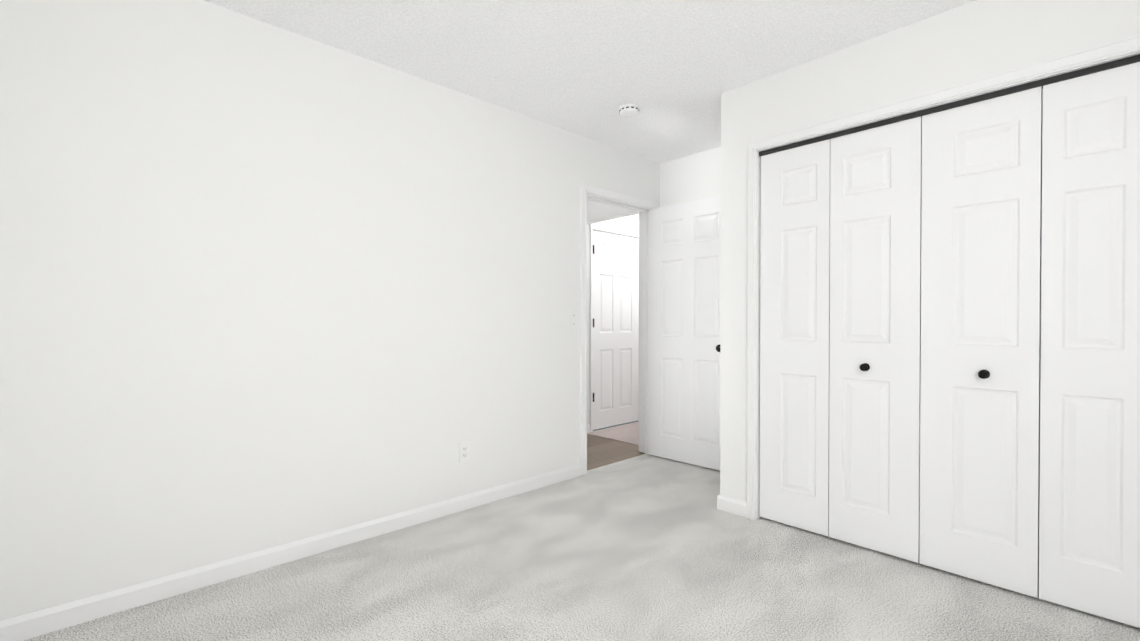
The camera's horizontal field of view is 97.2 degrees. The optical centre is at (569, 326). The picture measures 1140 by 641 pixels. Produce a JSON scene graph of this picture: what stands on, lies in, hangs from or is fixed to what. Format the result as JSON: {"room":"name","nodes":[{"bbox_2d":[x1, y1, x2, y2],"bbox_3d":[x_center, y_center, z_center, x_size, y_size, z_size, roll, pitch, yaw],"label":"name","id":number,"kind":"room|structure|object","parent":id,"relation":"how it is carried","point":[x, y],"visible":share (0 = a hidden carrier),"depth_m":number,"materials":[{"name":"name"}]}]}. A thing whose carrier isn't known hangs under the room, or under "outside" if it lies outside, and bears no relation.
{"room":"empty bedroom","nodes":[
{"label":"empty bedroom","id":0,"kind":"room"},
{"bbox_2d":[0,0,659,620],"bbox_3d":[0.254,-0.148,3.852,6.485,2.440,0.115,0,1,-43],"label":"wall","id":1,"kind":"structure","parent":0,"point":[264,286],"depth_m":2.21,"materials":[{"name":"white paint"}]},
{"bbox_2d":[0,464,580,640],"bbox_3d":[-0.941,1.040,2.649,2.793,0.083,0.013,0,1,-43],"label":"baseboard","id":2,"kind":"structure","parent":1,"relation":"attached to","point":[39,623],"depth_m":2.18,"materials":[{"name":"white paint"}]},
{"bbox_2d":[459,441,469,462],"bbox_3d":[-0.619,0.739,2.952,0.070,0.115,0.008,0,1,-43],"label":"outlet","id":3,"kind":"object","parent":1,"relation":"attached to","point":[464,451],"visible":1,"depth_m":2.95,"materials":[{"name":"white plastic"}]},
{"bbox_2d":[570,311,576,327],"bbox_3d":[0.031,-0.046,3.551,0.070,0.115,0.018,0,1,-43],"label":"light switch","id":4,"kind":"object","parent":1,"relation":"attached to","point":[573,319],"visible":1,"depth_m":3.55,"materials":[{"name":"white plastic"}]},
{"bbox_2d":[580,184,656,475],"bbox_3d":[0.354,0.025,3.947,0.884,2.092,0.159,0,1,-43],"label":"door frame","id":5,"kind":"structure","parent":1,"relation":"attached to","point":[586,189],"depth_m":4.01,"materials":[{"name":"white paint"}]},
{"bbox_2d":[649,196,720,469],"bbox_3d":[0.926,0.052,3.879,0.161,2.015,0.766,0,1,-45],"label":"bedroom door","id":6,"kind":"structure","parent":1,"relation":"in","point":[684,316],"depth_m":3.88,"materials":[{"name":"white paint"}]},
{"bbox_2d":[23,454,1139,640],"bbox_3d":[0.505,1.119,1.784,3.770,0.060,3.345,0,1,-43],"label":"floor carpet","id":7,"kind":"object","parent":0,"point":[646,547],"visible":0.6,"depth_m":2.08,"materials":[{"name":"grey carpet"}]},
{"bbox_2d":[203,0,975,163],"bbox_3d":[0.704,-1.408,2.572,7.800,0.100,4.480,0,1,-43],"label":"ceiling","id":8,"kind":"structure","parent":0,"point":[674,70],"depth_m":2.43,"materials":[{"name":"white paint"}]},
{"bbox_2d":[619,104,639,116],"bbox_3d":[0.370,-1.342,3.139,0.132,0.040,0.132,0,1,-43],"label":"smoke detector","id":9,"kind":"object","parent":8,"relation":"attached to","point":[628,110],"visible":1,"depth_m":3.10,"materials":[{"name":"white plastic"}]},
{"bbox_2d":[587,421,638,445],"bbox_3d":[1.364,1.087,5.561,2.540,0.060,0.835,0,1,-43],"label":"floor","id":10,"kind":"structure","parent":0,"point":[628,433],"depth_m":4.96,"materials":[{"name":"beige tile"}]},
{"bbox_2d":[587,214,638,423],"bbox_3d":[-0.792,-0.151,4.171,7.570,2.440,0.115,0,1,-43],"label":"wall","id":11,"kind":"structure","parent":0,"point":[630,223],"depth_m":5.02,"materials":[{"name":"white paint"}]},
{"bbox_2d":[590,223,638,431],"bbox_3d":[0.474,0.013,5.356,0.857,2.092,0.132,0,1,-43],"label":"door frame","id":12,"kind":"structure","parent":11,"relation":"attached to","point":[613,230],"depth_m":5.03,"materials":[{"name":"white paint"}]},
{"bbox_2d":[593,230,638,429],"bbox_3d":[0.476,0.040,5.309,0.788,2.015,0.048,0,1,-43],"label":"door","id":13,"kind":"structure","parent":11,"relation":"in","point":[615,329],"depth_m":5.30,"materials":[{"name":"white paint"}]},
{"bbox_2d":[587,434,644,470],"bbox_3d":[-1.367,1.112,2.940,5.030,0.054,0.905,0,1,-43],"label":"floor","id":14,"kind":"structure","parent":0,"point":[601,451],"depth_m":4.30,"materials":[{"name":"brown wood"}]},
{"bbox_2d":[587,89,1042,507],"bbox_3d":[1.648,-0.144,3.393,0.115,2.440,4.365,0,1,-43],"label":"wall","id":15,"kind":"structure","parent":0,"point":[694,177],"depth_m":4.05,"materials":[{"name":"white paint"}]},
{"bbox_2d":[720,0,1139,501],"bbox_3d":[1.954,-0.136,2.400,0.800,2.440,2.270,0,1,-43],"label":"wall","id":16,"kind":"structure","parent":0,"point":[976,39],"depth_m":2.42,"materials":[{"name":"white paint"}]},
{"bbox_2d":[717,495,743,511],"bbox_3d":[1.160,1.035,3.229,0.793,0.083,0.013,0,1,-43],"label":"baseboard","id":17,"kind":"structure","parent":16,"relation":"attached to","point":[723,502],"depth_m":2.92,"materials":[{"name":"white paint"}]},
{"bbox_2d":[747,34,1139,519],"bbox_3d":[1.543,0.030,2.240,0.021,2.110,1.592,0,1,-43],"label":"trim","id":18,"kind":"structure","parent":16,"relation":"attached to","point":[1110,50],"depth_m":2.42,"materials":[{"name":"white paint"}]},
{"bbox_2d":[755,51,1139,519],"bbox_3d":[1.593,0.054,2.287,0.117,2.062,1.520,0,1,-43],"label":"door frame","id":19,"kind":"structure","parent":16,"relation":"attached to","point":[1115,62],"depth_m":2.37,"materials":[{"name":"white paint"}]}
]}

